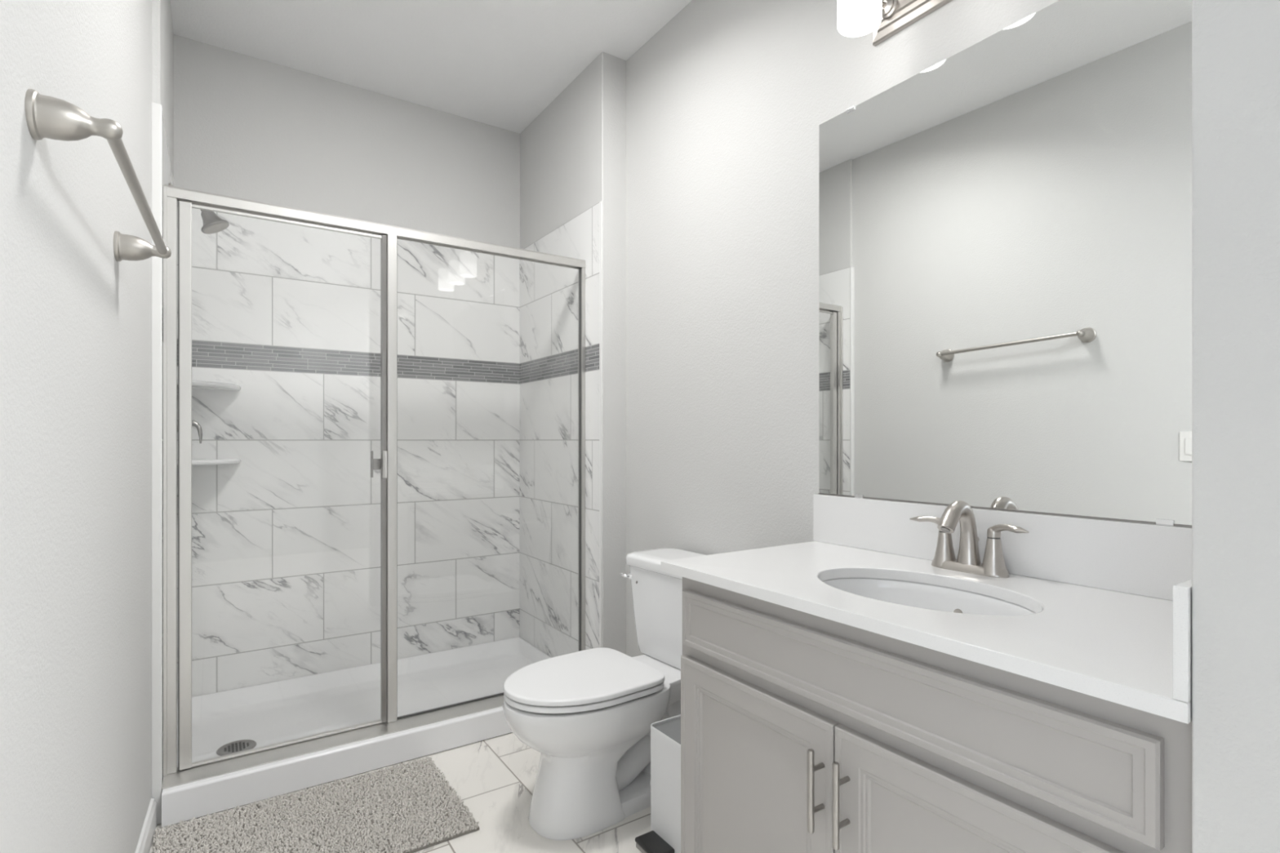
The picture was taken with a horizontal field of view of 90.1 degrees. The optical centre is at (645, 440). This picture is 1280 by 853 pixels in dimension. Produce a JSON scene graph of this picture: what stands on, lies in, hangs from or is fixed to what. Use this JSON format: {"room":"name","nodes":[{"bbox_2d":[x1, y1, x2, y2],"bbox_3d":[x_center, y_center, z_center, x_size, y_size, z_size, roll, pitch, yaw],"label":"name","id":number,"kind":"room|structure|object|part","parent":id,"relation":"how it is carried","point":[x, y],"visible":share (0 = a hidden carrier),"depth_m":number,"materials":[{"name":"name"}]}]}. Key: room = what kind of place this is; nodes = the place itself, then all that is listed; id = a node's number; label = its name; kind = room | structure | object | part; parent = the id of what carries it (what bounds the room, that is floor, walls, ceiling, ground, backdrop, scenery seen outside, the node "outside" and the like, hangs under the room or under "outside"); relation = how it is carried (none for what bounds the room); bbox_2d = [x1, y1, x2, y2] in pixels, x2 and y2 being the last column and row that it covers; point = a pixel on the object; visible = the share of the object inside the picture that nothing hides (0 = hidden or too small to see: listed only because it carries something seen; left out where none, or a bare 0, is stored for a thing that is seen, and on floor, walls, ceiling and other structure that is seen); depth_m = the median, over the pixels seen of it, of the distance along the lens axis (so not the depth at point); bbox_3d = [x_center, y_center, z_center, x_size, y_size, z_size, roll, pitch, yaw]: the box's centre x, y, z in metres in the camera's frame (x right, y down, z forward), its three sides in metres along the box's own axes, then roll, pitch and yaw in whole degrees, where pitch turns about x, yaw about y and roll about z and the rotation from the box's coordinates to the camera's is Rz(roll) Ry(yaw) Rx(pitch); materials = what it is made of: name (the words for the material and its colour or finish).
{"room":"bathroom","nodes":[
{"label":"bathroom","id":0,"kind":"room"},
{"bbox_2d":[0,0,151,852],"bbox_3d":[-0.974,-0.247,0.908,0.172,2.835,2.325,0,0,-31],"label":"wall","id":1,"kind":"structure","parent":0,"point":[76,319],"depth_m":1.12,"materials":[{"name":"white paint"}]},
{"bbox_2d":[24,88,171,261],"bbox_3d":[-0.995,-0.452,1.206,0.101,0.091,0.698,0,0,-31],"label":"towel bar","id":2,"kind":"object","parent":1,"relation":"attached to","point":[46,117],"visible":1,"depth_m":0.94,"materials":[{"name":"silver metal"}]},
{"bbox_3d":[-0.833,-0.464,0.938,0.103,0.067,0.067,0,0,-34],"label":"post","id":3,"kind":"part","parent":2,"relation":"part of","materials":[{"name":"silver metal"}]},
{"bbox_3d":[-1.161,-0.440,1.478,0.103,0.067,0.067,0,0,-34],"label":"post","id":4,"kind":"part","parent":2,"relation":"part of","materials":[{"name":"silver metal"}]},
{"bbox_2d":[134,798,156,852],"bbox_3d":[-0.895,1.125,0.956,0.013,0.089,2.287,0,0,-31],"label":"baseboard","id":5,"kind":"structure","parent":1,"relation":"attached to","point":[145,840],"depth_m":1.81,"materials":[{"name":"white wood"}]},
{"bbox_2d":[151,0,173,182],"bbox_3d":[-1.782,-0.247,2.243,0.166,2.835,0.803,0,0,-34],"label":"wall","id":6,"kind":"structure","parent":0,"point":[162,35],"depth_m":2.17,"materials":[{"name":"white paint"}]},
{"bbox_2d":[151,102,162,824],"bbox_3d":[-1.491,0.073,1.947,0.026,2.194,0.014,0,0,-34],"label":"trim","id":7,"kind":"structure","parent":6,"relation":"attached to","point":[157,108],"depth_m":1.94,"materials":[{"name":"white"}]},
{"bbox_2d":[162,113,173,780],"bbox_3d":[-1.711,0.024,2.289,0.004,2.096,0.799,0,0,-34],"label":"tiled wall","id":8,"kind":"structure","parent":6,"relation":"attached to","point":[167,178],"depth_m":2.00,"materials":[{"name":"stone"}]},
{"bbox_2d":[177,419,202,443],"bbox_3d":[-1.682,-0.050,2.339,0.099,0.164,0.164,0,0,-34],"label":"shower valve","id":9,"kind":"object","parent":8,"relation":"attached to","point":[195,424],"visible":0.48,"depth_m":2.35,"materials":[{"name":"silver metal"}]},
{"bbox_3d":[-1.661,-0.030,2.349,0.053,0.086,0.027,0,0,-22],"label":"lever","id":10,"kind":"part","parent":9,"relation":"part of","materials":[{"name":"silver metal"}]},
{"bbox_2d":[168,182,229,234],"bbox_3d":[-1.633,-0.842,2.339,0.180,0.159,0.096,0,0,-34],"label":"showerhead","id":11,"kind":"object","parent":8,"relation":"attached to","point":[212,223],"visible":0.56,"depth_m":2.34,"materials":[{"name":"silver metal"}]},
{"bbox_2d":[173,34,519,248],"bbox_3d":[-1.313,-0.247,3.115,1.921,2.835,0.116,0,0,-34],"label":"wall","id":12,"kind":"structure","parent":0,"point":[247,127],"depth_m":2.96,"materials":[{"name":"white paint"}]},
{"bbox_2d":[177,201,519,699],"bbox_3d":[-1.310,0.024,3.045,1.507,2.096,0.004,0,0,-34],"label":"tiled wall","id":13,"kind":"structure","parent":12,"relation":"attached to","point":[286,537],"depth_m":2.96,"materials":[{"name":"stone"}]},
{"bbox_2d":[177,379,241,391],"bbox_3d":[-1.773,-0.222,2.590,0.231,0.022,0.231,0,0,-34],"label":"corner shelf","id":14,"kind":"object","parent":13,"relation":"attached to","point":[196,384],"visible":0.72,"depth_m":2.57,"materials":[{"name":"white ceramic"}]},
{"bbox_2d":[177,457,241,466],"bbox_3d":[-1.773,0.088,2.590,0.231,0.022,0.231,0,0,-34],"label":"corner shelf","id":15,"kind":"object","parent":13,"relation":"attached to","point":[234,460],"visible":0.8,"depth_m":2.56,"materials":[{"name":"white ceramic"}]},
{"bbox_2d":[149,732,650,852],"bbox_3d":[-0.432,1.200,0.192,5.000,0.060,6.004,0,0,-34],"label":"floor","id":16,"kind":"structure","parent":0,"point":[495,777],"depth_m":2.03,"materials":[{"name":"tile"}]},
{"bbox_2d":[152,755,479,852],"bbox_3d":[-0.978,1.160,1.908,0.817,0.019,0.536,0,0,-34],"label":"bath mat","id":17,"kind":"object","parent":16,"relation":"on","point":[411,806],"visible":1,"depth_m":1.94,"materials":[{"name":"grey fabric"}]},
{"bbox_2d":[161,636,551,827],"bbox_3d":[-1.073,1.117,2.694,1.505,0.106,0.840,0,0,-34],"label":"shower pan","id":18,"kind":"object","parent":16,"relation":"on","point":[228,722],"visible":0.77,"depth_m":2.56,"materials":[{"name":"white plastic"}]},
{"bbox_2d":[161,184,585,789],"bbox_3d":[-0.890,0.131,2.424,1.506,1.868,0.136,0,0,-34],"label":"shower door frame","id":19,"kind":"structure","parent":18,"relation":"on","point":[187,771],"depth_m":2.15,"materials":[{"name":"metal"}]},
{"bbox_3d":[-1.478,0.144,2.051,0.034,1.813,0.026,0,0,-34],"label":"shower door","id":20,"kind":"part","parent":19,"relation":"part of","materials":[{"name":"metal"}]},
{"bbox_3d":[-1.225,-0.754,2.221,0.580,0.009,0.014,0,0,-34],"label":"rail","id":21,"kind":"part","parent":19,"relation":"part of","materials":[{"name":"metal"}]},
{"bbox_3d":[-1.225,1.046,2.221,0.580,0.009,0.016,0,0,-34],"label":"rail","id":22,"kind":"part","parent":19,"relation":"part of","materials":[{"name":"metal"}]},
{"bbox_3d":[-0.884,1.059,2.415,1.505,0.011,0.114,0,0,-34],"label":"sill","id":23,"kind":"part","parent":19,"relation":"part of","materials":[{"name":"metal"}]},
{"bbox_3d":[-1.016,0.090,2.399,0.030,0.100,0.036,0,0,-34],"label":"handle","id":24,"kind":"part","parent":19,"relation":"part of","materials":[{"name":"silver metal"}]},
{"bbox_3d":[-0.968,0.090,2.367,0.014,0.100,0.025,0,0,-34],"label":"handle","id":25,"kind":"part","parent":19,"relation":"part of","materials":[{"name":"metal"}]},
{"bbox_3d":[-0.959,0.143,2.406,0.034,1.822,0.040,0,0,-34],"label":"post","id":26,"kind":"part","parent":19,"relation":"part of","materials":[{"name":"metal"}]},
{"bbox_2d":[502,547,704,839],"bbox_3d":[-0.098,0.793,2.096,0.774,0.753,0.444,0,0,-37],"label":"toilet","id":27,"kind":"object","parent":16,"relation":"on","point":[589,714],"visible":0.86,"depth_m":1.94,"materials":[{"name":"white ceramic"}]},
{"bbox_3d":[-0.217,0.765,2.005,0.464,0.018,0.384,0,0,-37],"label":"seat","id":28,"kind":"part","parent":27,"relation":"part of","materials":[{"name":"white plastic"}]},
{"bbox_3d":[-0.216,0.743,2.005,0.467,0.019,0.386,0,0,-37],"label":"lid","id":29,"kind":"part","parent":27,"relation":"part of","materials":[{"name":"white plastic"}]},
{"bbox_3d":[-0.074,0.502,2.360,0.049,0.026,0.022,0,0,3],"label":"flush lever","id":30,"kind":"part","parent":27,"relation":"part of","materials":[{"name":"silver metal"}]},
{"bbox_3d":[0.131,0.621,2.270,0.200,0.317,0.424,0,0,-37],"label":"tank","id":31,"kind":"part","parent":27,"relation":"part of","materials":[{"name":"white ceramic"}]},
{"bbox_3d":[0.127,0.439,2.267,0.210,0.044,0.444,0,0,-37],"label":"tank lid","id":32,"kind":"part","parent":27,"relation":"part of","materials":[{"name":"white ceramic"}]},
{"bbox_2d":[635,714,680,852],"bbox_3d":[0.142,0.997,1.808,0.296,0.346,0.233,0,0,-34],"label":"waste bin","id":33,"kind":"object","parent":16,"relation":"on","point":[664,836],"visible":0.43,"depth_m":1.79,"materials":[{"name":"white plastic"}]},
{"bbox_3d":[0.168,0.838,1.825,0.223,0.010,0.222,0,0,-34],"label":"lid","id":34,"kind":"part","parent":33,"relation":"part of","materials":[{"name":"grey plastic"}]},
{"bbox_2d":[680,577,1191,852],"bbox_3d":[0.564,0.747,1.289,0.594,0.846,0.986,0,0,-34],"label":"vanity cabinet","id":35,"kind":"object","parent":16,"relation":"on","point":[802,732],"visible":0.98,"depth_m":1.07,"materials":[{"name":"grey paint"}]},
{"bbox_3d":[0.218,0.786,1.353,0.018,0.537,0.456,0,0,-34],"label":"cabinet door","id":36,"kind":"part","parent":35,"relation":"part of","materials":[{"name":"grey paint"}]},
{"bbox_3d":[0.311,0.637,1.169,0.040,0.148,0.012,0,0,-34],"label":"handle","id":37,"kind":"part","parent":35,"relation":"part of","materials":[{"name":"silver metal"}]},
{"bbox_3d":[0.343,0.637,1.122,0.040,0.148,0.012,0,0,-34],"label":"handle","id":38,"kind":"part","parent":35,"relation":"part of","materials":[{"name":"silver metal"}]},
{"bbox_2d":[661,541,1191,724],"bbox_3d":[0.568,0.312,1.320,0.581,0.024,1.036,0,0,-34],"label":"countertop","id":39,"kind":"structure","parent":35,"relation":"on","point":[1115,646],"depth_m":1.08,"materials":[{"name":"white stone"}]},
{"bbox_2d":[822,577,1035,615],"bbox_3d":[0.554,0.403,1.300,0.340,0.158,0.504,0,0,-34],"label":"sink","id":40,"kind":"object","parent":39,"relation":"in","point":[915,594],"visible":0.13,"depth_m":1.44,"materials":[{"name":"white ceramic"}]},
{"bbox_2d":[909,500,1029,577],"bbox_3d":[0.711,0.218,1.448,0.139,0.164,0.276,0,0,-34],"label":"faucet","id":41,"kind":"object","parent":39,"relation":"on","point":[968,561],"visible":1,"depth_m":1.45,"materials":[{"name":"silver metal"}]},
{"bbox_3d":[0.685,0.199,1.541,0.027,0.032,0.096,0,0,-45],"label":"lever","id":42,"kind":"part","parent":41,"relation":"part of","materials":[{"name":"silver metal"}]},
{"bbox_3d":[0.709,0.257,1.516,0.055,0.078,0.055,0,0,-34],"label":"handle","id":43,"kind":"part","parent":41,"relation":"part of","materials":[{"name":"silver metal"}]},
{"bbox_3d":[0.707,0.214,1.446,0.131,0.154,0.053,0,0,-34],"label":"spout","id":44,"kind":"part","parent":41,"relation":"part of","materials":[{"name":"silver metal"}]},
{"bbox_3d":[0.742,0.291,1.469,0.057,0.018,0.177,0,0,-34],"label":"plate","id":45,"kind":"part","parent":41,"relation":"part of","materials":[{"name":"silver metal"}]},
{"bbox_3d":[0.774,0.257,1.421,0.055,0.078,0.055,0,0,-34],"label":"handle","id":46,"kind":"part","parent":41,"relation":"part of","materials":[{"name":"silver metal"}]},
{"bbox_3d":[0.788,0.199,1.390,0.027,0.032,0.096,0,0,-24],"label":"lever","id":47,"kind":"part","parent":41,"relation":"part of","materials":[{"name":"silver metal"}]},
{"bbox_2d":[1173,579,1191,702],"bbox_3d":[0.846,0.234,0.892,0.560,0.132,0.014,0,0,-34],"label":"side splash","id":48,"kind":"object","parent":39,"relation":"on","point":[1182,592],"visible":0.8,"depth_m":0.73,"materials":[{"name":"white stone"}]},
{"bbox_3d":[0.483,0.786,0.961,0.018,0.537,0.484,0,0,-34],"label":"cabinet door","id":49,"kind":"part","parent":35,"relation":"part of","materials":[{"name":"grey paint"}]},
{"bbox_2d":[170,0,692,133],"bbox_3d":[-0.432,-1.695,0.192,5.000,0.060,6.004,0,0,-34],"label":"ceiling","id":50,"kind":"structure","parent":0,"point":[500,64],"depth_m":2.66,"materials":[{"name":"white paint"}]},
{"bbox_2d":[520,51,626,654],"bbox_3d":[-0.386,-0.247,3.138,0.121,2.835,0.887,0,0,-34],"label":"wall","id":51,"kind":"structure","parent":0,"point":[573,153],"depth_m":2.79,"materials":[{"name":"white paint"}]},
{"bbox_2d":[520,202,599,657],"bbox_3d":[-0.441,0.024,3.109,0.004,2.096,0.865,0,0,-34],"label":"tiled wall","id":52,"kind":"structure","parent":51,"relation":"attached to","point":[548,407],"depth_m":3.08,"materials":[{"name":"stone"}]},
{"bbox_2d":[599,200,602,647],"bbox_3d":[-0.194,0.021,2.745,0.007,2.090,0.016,0,0,-34],"label":"trim","id":53,"kind":"structure","parent":51,"relation":"attached to","point":[601,202],"depth_m":2.74,"materials":[{"name":"white"}]},
{"bbox_2d":[626,0,1058,657],"bbox_3d":[0.345,-0.247,2.274,0.120,2.835,3.138,0,0,-34],"label":"wall","id":54,"kind":"structure","parent":0,"point":[727,102],"depth_m":2.22,"materials":[{"name":"white paint"}]},
{"bbox_2d":[837,0,952,46],"bbox_3d":[0.709,-1.144,1.449,0.203,0.189,0.590,0,0,-34],"label":"vanity light","id":55,"kind":"object","parent":54,"relation":"attached to","point":[885,19],"visible":1,"depth_m":1.65,"materials":[{"name":"silver metal"}]},
{"bbox_3d":[0.539,-1.129,1.614,0.058,0.102,0.058,0,0,-34],"label":"bulb","id":56,"kind":"part","parent":55,"relation":"part of","materials":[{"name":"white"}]},
{"bbox_3d":[0.539,-1.121,1.614,0.107,0.143,0.107,0,0,-34],"label":"lamp shade","id":57,"kind":"part","parent":55,"relation":"part of","materials":[{"name":"white glass"}]},
{"bbox_3d":[0.589,-1.175,1.648,0.125,0.127,0.052,0,0,-34],"label":"arm","id":58,"kind":"part","parent":55,"relation":"part of","materials":[{"name":"silver metal"}]},
{"bbox_3d":[0.781,-1.138,1.498,0.029,0.120,0.590,0,0,-34],"label":"plate","id":59,"kind":"part","parent":55,"relation":"part of","materials":[{"name":"silver metal"}]},
{"bbox_2d":[813,493,1191,600],"bbox_3d":[0.798,0.231,1.480,0.020,0.138,1.042,0,0,-34],"label":"backsplash","id":60,"kind":"structure","parent":54,"relation":"attached to","point":[1137,558],"depth_m":1.37,"materials":[{"name":"white stone"}]},
{"bbox_2d":[818,0,1191,527],"bbox_3d":[0.797,-0.390,1.490,0.010,1.102,1.003,0,0,-34],"label":"wall mirror","id":61,"kind":"object","parent":54,"relation":"attached to","point":[1005,226],"visible":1,"depth_m":1.43,"materials":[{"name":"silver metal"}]},
{"bbox_2d":[1191,0,1279,852],"bbox_3d":[0.894,-0.247,0.845,0.574,2.835,0.114,0,0,-34],"label":"wall partition","id":62,"kind":"structure","parent":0,"point":[1236,43],"depth_m":0.70,"materials":[{"name":"white paint"}]}
]}

